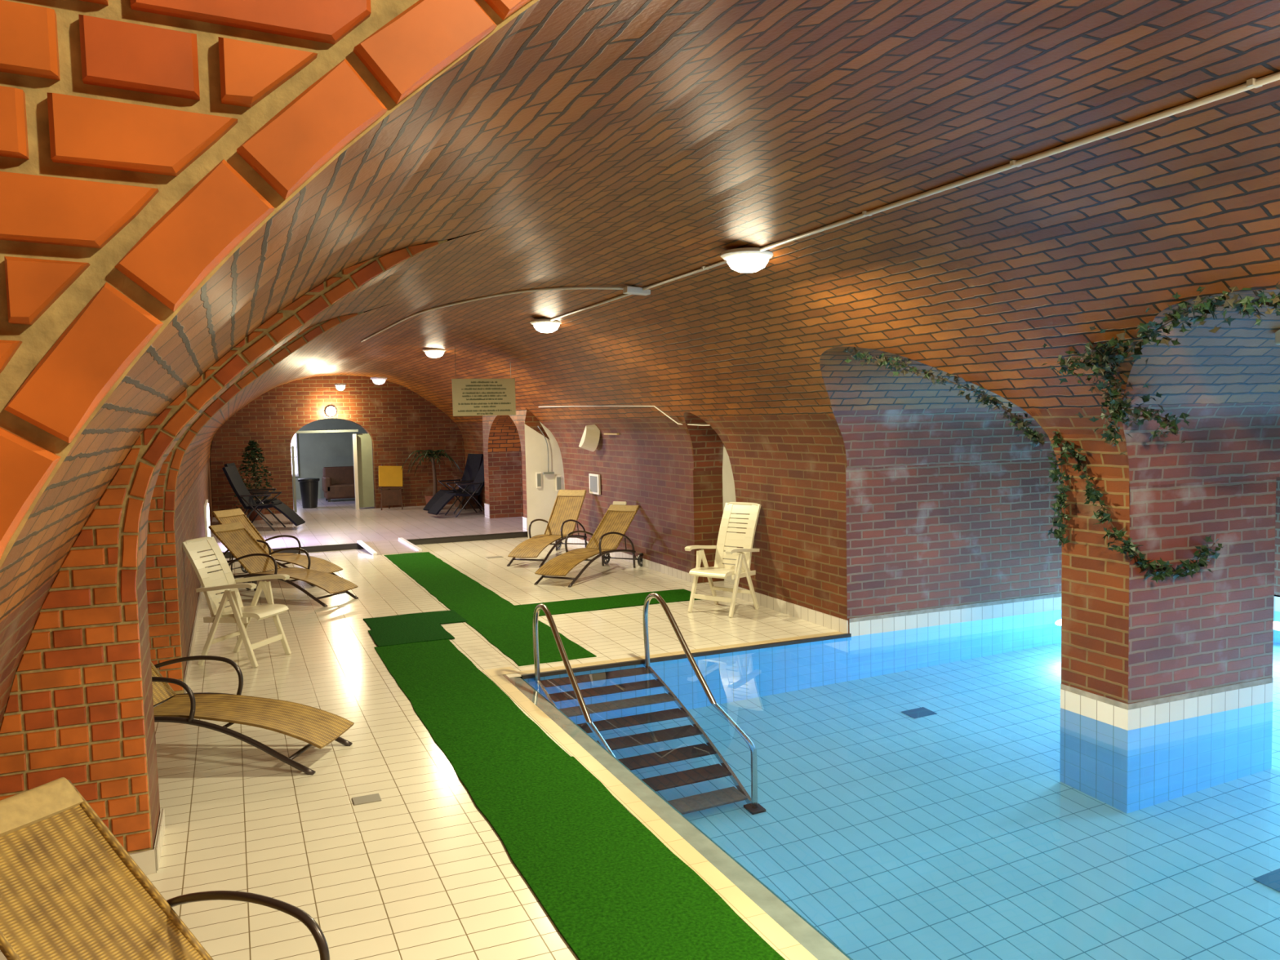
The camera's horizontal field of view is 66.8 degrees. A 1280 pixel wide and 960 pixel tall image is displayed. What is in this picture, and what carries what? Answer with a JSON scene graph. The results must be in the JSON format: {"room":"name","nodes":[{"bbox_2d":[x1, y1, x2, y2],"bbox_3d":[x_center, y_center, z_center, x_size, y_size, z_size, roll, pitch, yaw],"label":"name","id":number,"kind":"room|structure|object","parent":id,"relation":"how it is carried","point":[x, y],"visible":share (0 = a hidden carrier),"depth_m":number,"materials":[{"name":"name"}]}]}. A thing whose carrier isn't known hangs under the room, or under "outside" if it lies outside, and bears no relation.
{"room":"indoor swimming pool","nodes":[
{"label":"indoor swimming pool","id":0,"kind":"room"},
{"bbox_2d":[0,458,213,849],"bbox_3d":[-4.295,0.824,8.377,1.710,1.328,24.879,-2,4,-17],"label":"wall","id":1,"kind":"structure","parent":0,"point":[15,630],"depth_m":4.46,"materials":[{"name":"brick"}]},
{"bbox_2d":[154,808,165,871],"bbox_3d":[-2.198,1.640,4.441,0.014,0.100,0.480,-3,4,-23],"label":"baseboard","id":2,"kind":"structure","parent":1,"relation":"attached to","point":[161,828],"depth_m":4.39,"materials":[{"name":"white tile"}]},
{"bbox_2d":[183,555,207,693],"bbox_3d":[-4.806,1.311,10.593,0.014,0.100,7.700,-3,4,-23],"label":"baseboard","id":3,"kind":"structure","parent":1,"relation":"attached to","point":[186,679],"depth_m":8.50,"materials":[{"name":"white tile"}]},
{"bbox_2d":[204,499,210,551],"bbox_3d":[-6.620,0.674,14.846,0.041,0.660,1.400,-3,4,-23],"label":"window","id":4,"kind":"structure","parent":1,"relation":"in","point":[206,515],"depth_m":14.27,"materials":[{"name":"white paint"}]},
{"bbox_2d":[0,240,447,853],"bbox_3d":[-1.816,0.292,4.263,1.956,2.741,0.014,-3,4,-23],"label":"wall","id":5,"kind":"structure","parent":0,"point":[111,496],"depth_m":4.09,"materials":[{"name":"brick"}]},
{"bbox_2d":[128,848,156,875],"bbox_3d":[-2.386,1.666,4.085,0.625,0.100,0.014,-3,4,-23],"label":"baseboard","id":6,"kind":"structure","parent":5,"relation":"attached to","point":[145,860],"depth_m":4.18,"materials":[{"name":"white tile"}]},
{"bbox_2d":[146,311,364,693],"bbox_3d":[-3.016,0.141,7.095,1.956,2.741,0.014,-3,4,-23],"label":"wall","id":7,"kind":"structure","parent":0,"point":[153,515],"depth_m":6.96,"materials":[{"name":"brick"}]},
{"bbox_2d":[0,0,530,559],"bbox_3d":[-0.214,-0.243,1.081,3.424,1.924,0.020,-3,4,-23],"label":"brick arch","id":8,"kind":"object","parent":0,"point":[175,255],"depth_m":0.96,"materials":[{"name":"brick"}]},
{"bbox_2d":[0,0,538,568],"bbox_3d":[0.724,-0.020,1.502,7.300,3.650,0.001,-3,4,-23],"label":"mortar","id":9,"kind":"structure","parent":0,"point":[37,339],"depth_m":0.96,"materials":[{"name":"beige concrete"}]},
{"bbox_2d":[198,402,435,511],"bbox_3d":[-6.780,-0.563,21.183,5.200,2.600,0.001,-3,4,-23],"label":"wall","id":10,"kind":"structure","parent":0,"point":[249,402],"depth_m":20.28,"materials":[{"name":"brown brick"}]},
{"bbox_2d":[164,651,481,701],"bbox_3d":[-3.254,1.551,7.028,4.120,0.001,0.690,-3,4,-23],"label":"floor","id":11,"kind":"structure","parent":0,"point":[275,684],"depth_m":7.32,"materials":[{"name":"tile"}]},
{"bbox_2d":[188,549,462,683],"bbox_3d":[-4.390,1.327,10.987,3.120,0.001,7.500,-3,4,-23],"label":"floor","id":12,"kind":"structure","parent":0,"point":[317,636],"depth_m":9.37,"materials":[{"name":"tile"}]},
{"bbox_2d":[182,536,291,667],"bbox_3d":[-3.341,0.989,8.022,0.730,1.013,0.496,0,4,15],"label":"garden chair","id":13,"kind":"object","parent":12,"relation":"on","point":[222,580],"visible":1,"depth_m":7.98,"materials":[{"name":"beige plastic"}]},
{"bbox_2d":[208,508,342,586],"bbox_3d":[-4.594,0.829,12.198,1.816,0.880,0.572,0,4,26],"label":"sun lounger","id":14,"kind":"object","parent":12,"relation":"on","point":[229,516],"visible":0.52,"depth_m":12.31,"materials":[{"name":"wicker"}]},
{"bbox_2d":[208,521,358,606],"bbox_3d":[-4.023,0.925,10.881,1.816,0.828,0.572,0,4,26],"label":"sun lounger","id":15,"kind":"object","parent":12,"relation":"on","point":[234,536],"visible":0.78,"depth_m":10.96,"materials":[{"name":"wicker"}]},
{"bbox_2d":[368,623,454,646],"bbox_3d":[-2.089,1.402,8.809,0.668,0.011,0.720,-3,4,-23],"label":"mat","id":16,"kind":"object","parent":12,"relation":"on","point":[429,632],"visible":1,"depth_m":8.77,"materials":[{"name":"green carpet"}]},
{"bbox_2d":[363,609,467,630],"bbox_3d":[-2.197,1.365,9.465,0.904,0.012,0.627,-3,4,-23],"label":"mat","id":17,"kind":"object","parent":12,"relation":"on","point":[440,617],"visible":1,"depth_m":9.45,"materials":[{"name":"green carpet"}]},
{"bbox_2d":[292,418,367,499],"bbox_3d":[-8.285,-0.951,24.711,5.200,3.000,0.001,-3,4,-23],"label":"wall","id":18,"kind":"structure","parent":0,"point":[316,451],"depth_m":24.80,"materials":[{"name":"grey paint"}]},
{"bbox_2d":[290,433,298,476],"bbox_3d":[-8.752,-0.666,24.485,0.200,1.160,0.070,-3,4,-23],"label":"window","id":19,"kind":"structure","parent":18,"relation":"in","point":[294,442],"depth_m":24.48,"materials":[{"name":"white paint"}]},
{"bbox_2d":[293,497,374,512],"bbox_3d":[-7.435,0.579,22.869,5.200,0.001,4.200,-3,4,-23],"label":"floor","id":20,"kind":"structure","parent":0,"point":[347,504],"depth_m":22.48,"materials":[{"name":"white tile"}]},
{"bbox_2d":[297,477,319,508],"bbox_3d":[-7.519,0.291,22.057,0.470,0.680,0.470,-3,4,-23],"label":"waste bin","id":21,"kind":"object","parent":20,"relation":"on","point":[308,486],"visible":1,"depth_m":21.91,"materials":[{"name":"black plastic"}]},
{"bbox_2d":[321,466,355,502],"bbox_3d":[-7.151,0.081,24.072,1.360,0.830,0.740,-3,4,-23],"label":"sofa","id":22,"kind":"object","parent":20,"relation":"on","point":[338,482],"visible":0.56,"depth_m":23.83,"materials":[{"name":"brown leather"}]},
{"bbox_2d":[209,374,465,517],"bbox_3d":[-6.409,-0.761,20.949,5.280,3.007,0.001,-3,4,-23],"label":"wall","id":23,"kind":"structure","parent":0,"point":[400,422],"depth_m":20.91,"materials":[{"name":"brick"}]},
{"bbox_2d":[325,405,336,416],"bbox_3d":[-6.604,-1.471,20.736,0.220,0.220,0.130,-3,4,-23],"label":"wall lamp","id":24,"kind":"object","parent":23,"relation":"attached to","point":[331,411],"visible":1,"depth_m":20.71,"materials":[{"name":"beige glass"}]},
{"bbox_2d":[329,417,376,508],"bbox_3d":[-6.665,-0.297,21.056,1.710,2.080,0.350,-3,4,-23],"label":"wall","id":25,"kind":"structure","parent":0,"point":[367,432],"depth_m":21.33,"materials":[{"name":"brick"}]},
{"bbox_2d":[291,429,374,512],"bbox_3d":[-6.660,-0.205,21.068,1.682,1.755,0.115,-3,4,-24],"label":"door","id":26,"kind":"structure","parent":25,"relation":"in","point":[362,442],"depth_m":21.33,"materials":[{"name":"beige wood"}]},
{"bbox_2d":[208,503,525,551],"bbox_3d":[-3.971,0.747,18.638,7.920,0.001,6.300,-3,4,-23],"label":"floor","id":27,"kind":"structure","parent":0,"point":[321,528],"depth_m":17.50,"materials":[{"name":"white tile"}]},
{"bbox_2d":[232,440,275,520],"bbox_3d":[-7.655,-0.004,19.152,0.796,1.599,0.832,-1,4,10],"label":"potted tree","id":28,"kind":"object","parent":27,"relation":"on","point":[253,445],"visible":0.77,"depth_m":19.09,"materials":[{"name":"green plant"}]},
{"bbox_2d":[223,462,287,524],"bbox_3d":[-7.142,0.254,18.349,1.215,1.178,0.650,-2,4,-8],"label":"recliner","id":29,"kind":"object","parent":27,"relation":"on","point":[275,500],"visible":0.28,"depth_m":18.29,"materials":[{"name":"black fabric"}]},
{"bbox_2d":[222,465,305,530],"bbox_3d":[-6.721,0.317,17.360,1.265,1.157,0.650,-1,4,-3],"label":"recliner","id":30,"kind":"object","parent":27,"relation":"on","point":[231,473],"visible":0.98,"depth_m":17.28,"materials":[{"name":"black fabric"}]},
{"bbox_2d":[222,542,356,552],"bbox_3d":[-5.351,1.026,14.650,2.180,0.001,0.045,-3,4,-23],"label":"trim","id":31,"kind":"structure","parent":27,"relation":"on","point":[352,543],"depth_m":14.83,"materials":[{"name":"grey tile"}]},
{"bbox_2d":[207,531,528,558],"bbox_3d":[-3.893,1.003,15.259,5.420,0.090,0.001,-3,4,-23],"label":"trim","id":32,"kind":"structure","parent":27,"relation":"attached to","point":[515,535],"depth_m":15.48,"materials":[{"name":"grey"}]},
{"bbox_2d":[378,463,403,510],"bbox_3d":[-5.411,0.141,20.981,0.522,0.986,0.432,-3,4,-23],"label":"board","id":33,"kind":"object","parent":27,"relation":"on","point":[389,476],"visible":0.85,"depth_m":20.82,"materials":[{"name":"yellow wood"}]},
{"bbox_2d":[424,494,433,504],"bbox_3d":[-4.388,0.474,20.730,0.420,0.300,0.414,-3,4,-23],"label":"pot","id":34,"kind":"object","parent":27,"relation":"on","point":[428,497],"depth_m":20.57,"materials":[{"name":"ceramic"}]},
{"bbox_2d":[400,449,462,504],"bbox_3d":[-4.428,-0.015,20.655,1.249,1.287,1.232,-3,4,-23],"label":"potted palm","id":35,"kind":"object","parent":27,"relation":"on","point":[426,453],"visible":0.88,"depth_m":20.62,"materials":[{"name":"plant"}]},
{"bbox_2d":[422,453,483,513],"bbox_3d":[-3.824,0.076,19.921,1.190,1.187,0.650,-5,5,-43],"label":"recliner","id":36,"kind":"object","parent":27,"relation":"on","point":[473,462],"visible":0.55,"depth_m":20.10,"materials":[{"name":"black fabric"}]},
{"bbox_2d":[426,457,484,517],"bbox_3d":[-3.513,0.138,19.157,1.290,1.145,0.650,-3,4,-31],"label":"recliner","id":37,"kind":"object","parent":27,"relation":"on","point":[477,486],"visible":0.88,"depth_m":19.08,"materials":[{"name":"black fabric"}]},
{"bbox_2d":[412,531,524,539],"bbox_3d":[-2.847,0.903,15.705,2.140,0.001,0.045,-3,4,-23],"label":"trim","id":38,"kind":"structure","parent":27,"relation":"on","point":[520,531],"depth_m":15.70,"materials":[{"name":"grey tile"}]},
{"bbox_2d":[0,670,749,959],"bbox_3d":[-1.110,1.821,1.970,4.120,0.001,10.310,-3,4,-23],"label":"floor","id":39,"kind":"structure","parent":0,"point":[419,872],"depth_m":4.40,"materials":[{"name":"tile"}]},
{"bbox_2d":[0,777,329,959],"bbox_3d":[-1.166,1.394,2.632,1.816,0.800,0.572,0,4,26],"label":"sun lounger","id":40,"kind":"object","parent":39,"relation":"on","point":[69,890],"visible":1,"depth_m":2.93,"materials":[{"name":"wicker"}]},
{"bbox_2d":[151,655,354,775],"bbox_3d":[-2.639,1.157,5.679,1.816,0.956,0.572,-1,4,8],"label":"sun lounger","id":41,"kind":"object","parent":39,"relation":"on","point":[315,726],"visible":0.4,"depth_m":5.62,"materials":[{"name":"wicker"}]},
{"bbox_2d":[351,793,381,805],"bbox_3d":[-1.400,1.636,4.969,0.135,0.006,0.100,-3,4,-23],"label":"floor drain","id":42,"kind":"object","parent":39,"relation":"on","point":[371,797],"visible":1,"depth_m":4.96,"materials":[{"name":"brown metal"}]},
{"bbox_2d":[374,639,570,775],"bbox_3d":[-1.337,1.510,6.919,0.653,0.012,3.393,-3,4,-23],"label":"carpet runner","id":43,"kind":"object","parent":39,"relation":"on","point":[476,725],"visible":1,"depth_m":6.44,"materials":[{"name":"green carpet"}]},
{"bbox_2d":[457,755,785,959],"bbox_3d":[0.357,1.718,2.929,0.668,0.012,5.352,-3,4,-23],"label":"carpet runner","id":44,"kind":"object","parent":39,"relation":"on","point":[611,888],"visible":1,"depth_m":4.07,"materials":[{"name":"green carpet"}]},
{"bbox_2d":[488,451,523,518],"bbox_3d":[-1.489,0.076,19.012,3.000,1.360,0.001,-3,4,-23],"label":"wall","id":45,"kind":"structure","parent":0,"point":[504,468],"depth_m":18.55,"materials":[{"name":"brick"}]},
{"bbox_2d":[524,408,550,439],"bbox_3d":[-1.688,-0.918,15.927,0.430,0.540,0.001,-3,4,-23],"label":"wall","id":46,"kind":"structure","parent":0,"point":[531,420],"depth_m":15.90,"materials":[{"name":"brick"}]},
{"bbox_2d":[524,421,564,537],"bbox_3d":[-1.383,-0.024,16.105,1.050,1.920,0.001,-3,4,-23],"label":"wall","id":47,"kind":"structure","parent":0,"point":[540,502],"depth_m":16.00,"materials":[{"name":"white paint"}]},
{"bbox_2d":[535,471,542,488],"bbox_3d":[-1.666,0.001,15.967,0.085,0.260,0.035,-3,4,-23],"label":"air vent","id":48,"kind":"object","parent":47,"relation":"in","point":[539,485],"visible":1,"depth_m":15.95,"materials":[{"name":"beige plastic"}]},
{"bbox_2d":[537,426,554,474],"bbox_3d":[-1.549,-0.495,15.955,0.261,0.801,0.040,-3,4,-23],"label":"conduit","id":49,"kind":"object","parent":47,"relation":"attached to","point":[548,472],"visible":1,"depth_m":15.97,"materials":[{"name":"grey"}]},
{"bbox_2d":[555,475,561,491],"bbox_3d":[-1.351,0.056,16.104,0.100,0.260,0.035,-3,4,-23],"label":"air vent","id":50,"kind":"object","parent":47,"relation":"in","point":[557,478],"visible":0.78,"depth_m":16.09,"materials":[{"name":"beige plastic"}]},
{"bbox_2d":[355,537,849,677],"bbox_3d":[-0.973,1.194,11.885,3.880,0.001,8.500,-3,4,-23],"label":"floor","id":51,"kind":"structure","parent":0,"point":[613,633],"depth_m":9.82,"materials":[{"name":"tile"}]},
{"bbox_2d":[357,537,422,555],"bbox_3d":[-3.833,1.010,14.822,0.830,0.128,0.962,-3,4,-23],"label":"ramp","id":52,"kind":"object","parent":51,"relation":"on","point":[401,545],"visible":1,"depth_m":14.77,"materials":[{"name":"white tile"}]},
{"bbox_2d":[383,551,596,666],"bbox_3d":[-2.054,1.266,11.049,0.658,0.012,7.211,-3,4,-23],"label":"carpet runner","id":53,"kind":"object","parent":51,"relation":"on","point":[508,628],"visible":0.95,"depth_m":9.75,"materials":[{"name":"green carpet"}]},
{"bbox_2d":[485,555,502,558],"bbox_3d":[-2.070,1.097,13.780,0.220,0.006,0.150,-3,4,-23],"label":"floor drain","id":54,"kind":"object","parent":51,"relation":"on","point":[493,557],"visible":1,"depth_m":13.76,"materials":[{"name":"brown metal"}]},
{"bbox_2d":[482,666,518,676],"bbox_3d":[-1.075,1.472,7.458,0.233,0.001,0.210,-3,4,-23],"label":"trim","id":55,"kind":"structure","parent":51,"relation":"on","point":[506,670],"depth_m":7.46,"materials":[{"name":"tile"}]},
{"bbox_2d":[506,489,590,567],"bbox_3d":[-1.252,0.650,13.612,0.572,0.910,1.816,0,4,20],"label":"sun lounger","id":56,"kind":"object","parent":51,"relation":"on","point":[566,508],"visible":0.88,"depth_m":13.93,"materials":[{"name":"wicker"}]},
{"bbox_2d":[533,504,643,586],"bbox_3d":[-0.616,0.788,12.026,0.572,0.805,1.816,1,4,29],"label":"sun lounger","id":57,"kind":"object","parent":51,"relation":"on","point":[608,535],"visible":1,"depth_m":12.28,"materials":[{"name":"wicker"}]},
{"bbox_2d":[613,501,626,505],"bbox_3d":[-0.267,0.309,12.820,0.200,0.052,0.042,1,4,29],"label":"towel","id":58,"kind":"object","parent":57,"relation":"on","point":[615,503],"visible":1,"depth_m":12.80,"materials":[{"name":"beige fabric"}]},
{"bbox_2d":[513,588,699,616],"bbox_3d":[-0.293,1.280,10.183,1.965,0.012,0.641,-3,4,-23],"label":"carpet runner","id":59,"kind":"object","parent":51,"relation":"on","point":[573,606],"visible":0.79,"depth_m":10.13,"materials":[{"name":"green carpet"}]},
{"bbox_2d":[488,675,817,959],"bbox_3d":[0.152,1.638,4.398,0.105,0.001,6.810,-3,4,-23],"label":"trim","id":60,"kind":"structure","parent":51,"relation":"on","point":[767,928],"depth_m":4.39,"materials":[{"name":"tile"}]},
{"bbox_2d":[518,631,843,675],"bbox_3d":[0.429,1.408,7.953,2.927,0.001,0.125,-3,4,-23],"label":"trim","id":61,"kind":"structure","parent":51,"relation":"on","point":[526,672],"depth_m":7.93,"materials":[{"name":"tile"}]},
{"bbox_2d":[684,502,760,617],"bbox_3d":[0.857,0.773,9.639,0.538,1.053,0.700,2,5,38],"label":"garden chair","id":62,"kind":"object","parent":51,"relation":"on","point":[741,569],"visible":1,"depth_m":9.69,"materials":[{"name":"beige plastic"}]},
{"bbox_2d":[0,0,1279,622],"bbox_3d":[-2.547,-1.070,9.085,7.255,2.359,24.800,-3,4,-23],"label":"ceiling","id":63,"kind":"structure","parent":0,"point":[691,132],"depth_m":3.94,"materials":[{"name":"brick"}]},
{"bbox_2d":[334,383,346,391],"bbox_3d":[-5.320,-1.649,17.231,0.208,0.125,0.208,-3,4,-23],"label":"ceiling lamp","id":64,"kind":"object","parent":63,"relation":"attached to","point":[340,387],"visible":1,"depth_m":17.17,"materials":[{"name":"beige glass"}]},
{"bbox_2d":[370,377,387,384],"bbox_3d":[-4.444,-1.683,16.513,0.286,0.125,0.286,-3,4,-23],"label":"ceiling lamp","id":65,"kind":"object","parent":63,"relation":"attached to","point":[377,380],"visible":1,"depth_m":16.43,"materials":[{"name":"beige glass"}]},
{"bbox_2d":[422,348,445,358],"bbox_3d":[-2.929,-1.803,13.832,0.338,0.125,0.338,-3,4,-23],"label":"ceiling lamp","id":66,"kind":"object","parent":63,"relation":"attached to","point":[431,353],"visible":0.98,"depth_m":13.73,"materials":[{"name":"beige glass"}]},
{"bbox_2d":[451,351,515,416],"bbox_3d":[-2.121,-1.354,13.165,0.870,0.957,0.014,-3,4,-23],"label":"sign board","id":67,"kind":"object","parent":63,"relation":"hanging from","point":[470,397],"visible":1,"depth_m":13.17,"materials":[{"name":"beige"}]},
{"bbox_2d":[360,286,624,342],"bbox_3d":[-1.946,-1.589,9.388,0.600,0.107,5.104,-4,5,-39],"label":"conduit","id":68,"kind":"object","parent":63,"relation":"attached to","point":[562,287],"visible":0.99,"depth_m":8.22,"materials":[{"name":"beige"}]},
{"bbox_2d":[529,318,561,333],"bbox_3d":[-0.944,-1.548,9.794,0.338,0.125,0.338,-3,4,-23],"label":"ceiling lamp","id":69,"kind":"object","parent":63,"relation":"attached to","point":[544,326],"visible":0.98,"depth_m":9.69,"materials":[{"name":"beige glass"}]},
{"bbox_2d":[550,293,630,320],"bbox_3d":[-0.457,-1.537,8.641,0.024,0.024,2.300,-3,4,-23],"label":"conduit","id":70,"kind":"object","parent":63,"relation":"attached to","point":[624,295],"visible":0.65,"depth_m":8.53,"materials":[{"name":"beige plastic"}]},
{"bbox_2d":[622,285,650,295],"bbox_3d":[-0.025,-1.472,7.545,0.202,0.059,0.090,-3,4,-23],"label":"junction box","id":71,"kind":"object","parent":63,"relation":"attached to","point":[626,290],"visible":0.92,"depth_m":7.50,"materials":[{"name":"beige"}]},
{"bbox_2d":[720,247,773,272],"bbox_3d":[0.667,-1.346,5.996,0.338,0.125,0.338,-3,4,-23],"label":"ceiling lamp","id":72,"kind":"object","parent":63,"relation":"attached to","point":[746,260],"visible":0.99,"depth_m":5.90,"materials":[{"name":"beige glass"}]},
{"bbox_2d":[642,71,1279,290],"bbox_3d":[1.151,-1.335,4.848,0.045,0.025,5.750,-3,4,-23],"label":"conduit","id":73,"kind":"object","parent":63,"relation":"attached to","point":[1251,83],"visible":1,"depth_m":3.84,"materials":[{"name":"beige"}]},
{"bbox_2d":[521,677,853,959],"bbox_3d":[0.392,2.334,4.369,0.001,1.368,6.500,-3,4,-23],"label":"wall","id":74,"kind":"structure","parent":0,"point":[703,833],"depth_m":4.43,"materials":[{"name":"tile"}]},
{"bbox_2d":[502,675,849,959],"bbox_3d":[0.301,1.654,4.348,0.128,0.032,6.600,-3,4,-23],"label":"trim","id":75,"kind":"structure","parent":74,"relation":"attached to","point":[795,926],"depth_m":4.38,"materials":[{"name":"beige tile"}]},
{"bbox_2d":[693,469,724,583],"bbox_3d":[0.799,0.532,11.263,0.380,1.320,0.001,-3,4,-23],"label":"wall","id":76,"kind":"structure","parent":0,"point":[707,485],"depth_m":11.25,"materials":[{"name":"brick"}]},
{"bbox_2d":[722,444,737,583],"bbox_3d":[1.162,0.110,10.840,0.001,2.200,1.020,-3,4,-23],"label":"wall","id":77,"kind":"structure","parent":0,"point":[728,486],"depth_m":11.20,"materials":[{"name":"white paint"}]},
{"bbox_2d":[455,407,1129,709],"bbox_3d":[0.683,0.270,10.526,0.400,1.941,24.800,-3,4,-23],"label":"wall","id":78,"kind":"structure","parent":0,"point":[793,466],"depth_m":9.12,"materials":[{"name":"brick"}]},
{"bbox_2d":[484,502,489,518],"bbox_3d":[-2.934,0.635,18.614,0.014,0.360,0.340,-3,4,-23],"label":"baseboard","id":79,"kind":"structure","parent":78,"relation":"attached to","point":[486,507],"depth_m":18.57,"materials":[{"name":"white tile"}]},
{"bbox_2d":[522,516,528,533],"bbox_3d":[-1.919,0.783,16.220,0.014,0.320,0.250,-3,4,-23],"label":"baseboard","id":80,"kind":"structure","parent":78,"relation":"attached to","point":[524,519],"depth_m":16.20,"materials":[{"name":"white tile"}]},
{"bbox_2d":[578,424,599,451],"bbox_3d":[-0.708,-0.598,13.832,0.220,0.401,0.431,-3,4,-23],"label":"speaker","id":81,"kind":"object","parent":78,"relation":"attached to","point":[589,440],"depth_m":13.71,"materials":[{"name":"beige plastic"}]},
{"bbox_2d":[588,473,600,494],"bbox_3d":[-0.663,0.058,14.142,0.035,0.290,0.400,-3,4,-23],"label":"air vent","id":82,"kind":"object","parent":78,"relation":"in","point":[594,479],"visible":1,"depth_m":14.08,"materials":[{"name":"beige plastic"}]},
{"bbox_2d":[604,433,618,435],"bbox_3d":[-0.391,-0.627,13.231,0.030,0.022,0.500,-3,4,-23],"label":"batten","id":83,"kind":"object","parent":78,"relation":"attached to","point":[604,433],"visible":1,"depth_m":13.19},
{"bbox_2d":[537,405,710,426],"bbox_3d":[-0.467,-0.860,12.746,0.245,0.323,5.308,-3,4,-27],"label":"cable","id":84,"kind":"object","parent":78,"relation":"attached to","point":[556,406],"visible":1,"depth_m":11.64,"materials":[{"name":"beige plastic"}]},
{"bbox_2d":[567,537,693,582],"bbox_3d":[-0.277,1.034,13.384,0.014,0.100,4.670,-3,4,-23],"label":"baseboard","id":85,"kind":"structure","parent":78,"relation":"attached to","point":[667,570],"depth_m":12.29,"materials":[{"name":"white tile"}]},
{"bbox_2d":[521,632,851,679],"bbox_3d":[0.472,1.419,7.888,2.960,0.030,0.030,-3,4,-23],"label":"trim","id":86,"kind":"structure","parent":78,"relation":"attached to","point":[843,635],"depth_m":7.85,"materials":[{"name":"grey tile"}]},
{"bbox_2d":[737,586,848,633],"bbox_3d":[1.423,1.238,9.374,0.014,0.120,1.990,-3,4,-23],"label":"baseboard","id":87,"kind":"structure","parent":78,"relation":"attached to","point":[824,620],"depth_m":9.15,"materials":[{"name":"white tile"}]},
{"bbox_2d":[488,288,1279,452],"bbox_3d":[2.156,-0.530,11.737,4.878,1.519,16.163,-3,4,-23],"label":"ceiling","id":88,"kind":"structure","parent":0,"point":[1239,362],"depth_m":5.66,"materials":[{"name":"brick"}]},
{"bbox_2d":[843,346,1048,451],"bbox_3d":[2.015,-0.574,6.581,1.445,0.764,0.253,1,4,37],"label":"ivy garland","id":89,"kind":"object","parent":88,"relation":"hanging from","point":[1034,436],"visible":1,"depth_m":6.44,"materials":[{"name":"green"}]},
{"bbox_2d":[1041,281,1279,455],"bbox_3d":[2.560,-0.510,4.747,0.862,0.834,1.770,-1,4,9],"label":"ivy garland","id":90,"kind":"object","parent":88,"relation":"hanging from","point":[1100,359],"visible":0.99,"depth_m":5.10,"materials":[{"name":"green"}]},
{"bbox_2d":[1275,329,1279,344],"bbox_3d":[3.470,-0.777,5.236,0.050,0.090,0.060,-3,4,-23],"label":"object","id":91,"kind":"object","parent":88,"relation":"attached to","point":[1277,333],"visible":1,"depth_m":5.24,"materials":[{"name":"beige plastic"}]},
{"bbox_2d":[523,609,1279,959],"bbox_3d":[3.606,1.501,5.687,7.035,0.001,6.500,-3,4,-23],"label":"pool water","id":92,"kind":"object","parent":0,"point":[931,793],"visible":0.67,"depth_m":4.96,"materials":[{"name":"blue liquid"}]},
{"bbox_2d":[845,458,1062,619],"bbox_3d":[3.685,0.462,9.199,4.120,1.330,0.001,-3,4,-23],"label":"wall","id":93,"kind":"structure","parent":0,"point":[922,536],"depth_m":8.83,"materials":[{"name":"brick"}]},
{"bbox_2d":[849,596,1061,636],"bbox_3d":[3.704,1.213,9.243,4.080,0.125,0.001,-3,4,-23],"label":"wall","id":94,"kind":"structure","parent":0,"point":[953,616],"depth_m":8.89,"materials":[{"name":"white tile"}]},
{"bbox_2d":[849,593,1061,622],"bbox_3d":[3.702,1.133,9.238,4.080,0.035,0.001,-3,4,-23],"label":"wall","id":95,"kind":"structure","parent":0,"point":[1056,595],"depth_m":8.89,"materials":[{"name":"white tile"}]},
{"bbox_2d":[683,402,1279,486],"bbox_3d":[3.986,-0.123,8.116,4.354,1.080,8.210,-3,4,-23],"label":"wall","id":96,"kind":"structure","parent":0,"point":[1224,442],"depth_m":8.30,"materials":[{"name":"brick"}]},
{"bbox_2d":[1060,677,1273,730],"bbox_3d":[3.434,1.385,6.320,1.306,0.160,0.516,-3,4,-23],"label":"wall","id":97,"kind":"structure","parent":0,"point":[1140,717],"depth_m":6.06,"materials":[{"name":"white tile"}]},
{"bbox_2d":[1128,477,1275,703],"bbox_3d":[3.417,0.647,6.273,1.300,1.320,0.510,-3,4,-23],"label":"wall","id":98,"kind":"structure","parent":0,"point":[1205,630],"depth_m":6.03,"materials":[{"name":"brick"}]},
{"bbox_2d":[1047,431,1222,583],"bbox_3d":[3.051,0.101,6.076,0.862,1.008,0.738,-3,4,-23],"label":"ivy garland","id":99,"kind":"object","parent":98,"relation":"attached to","point":[1092,495],"visible":0.99,"depth_m":5.93,"materials":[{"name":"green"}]},
{"bbox_2d":[1273,595,1279,612],"bbox_3d":[6.843,1.273,7.047,0.001,0.140,6.500,-3,4,-23],"label":"wall","id":100,"kind":"structure","parent":0,"point":[1277,599],"depth_m":9.10,"materials":[{"name":"white tile"}]},
{"bbox_2d":[1274,476,1279,595],"bbox_3d":[6.738,-0.052,7.204,0.001,2.470,6.000,-3,4,-23],"label":"wall","id":101,"kind":"structure","parent":0,"point":[1277,562],"depth_m":9.09,"materials":[{"name":"brick"}]},
{"label":"floor","id":102,"kind":"structure","parent":0,"visible":0},
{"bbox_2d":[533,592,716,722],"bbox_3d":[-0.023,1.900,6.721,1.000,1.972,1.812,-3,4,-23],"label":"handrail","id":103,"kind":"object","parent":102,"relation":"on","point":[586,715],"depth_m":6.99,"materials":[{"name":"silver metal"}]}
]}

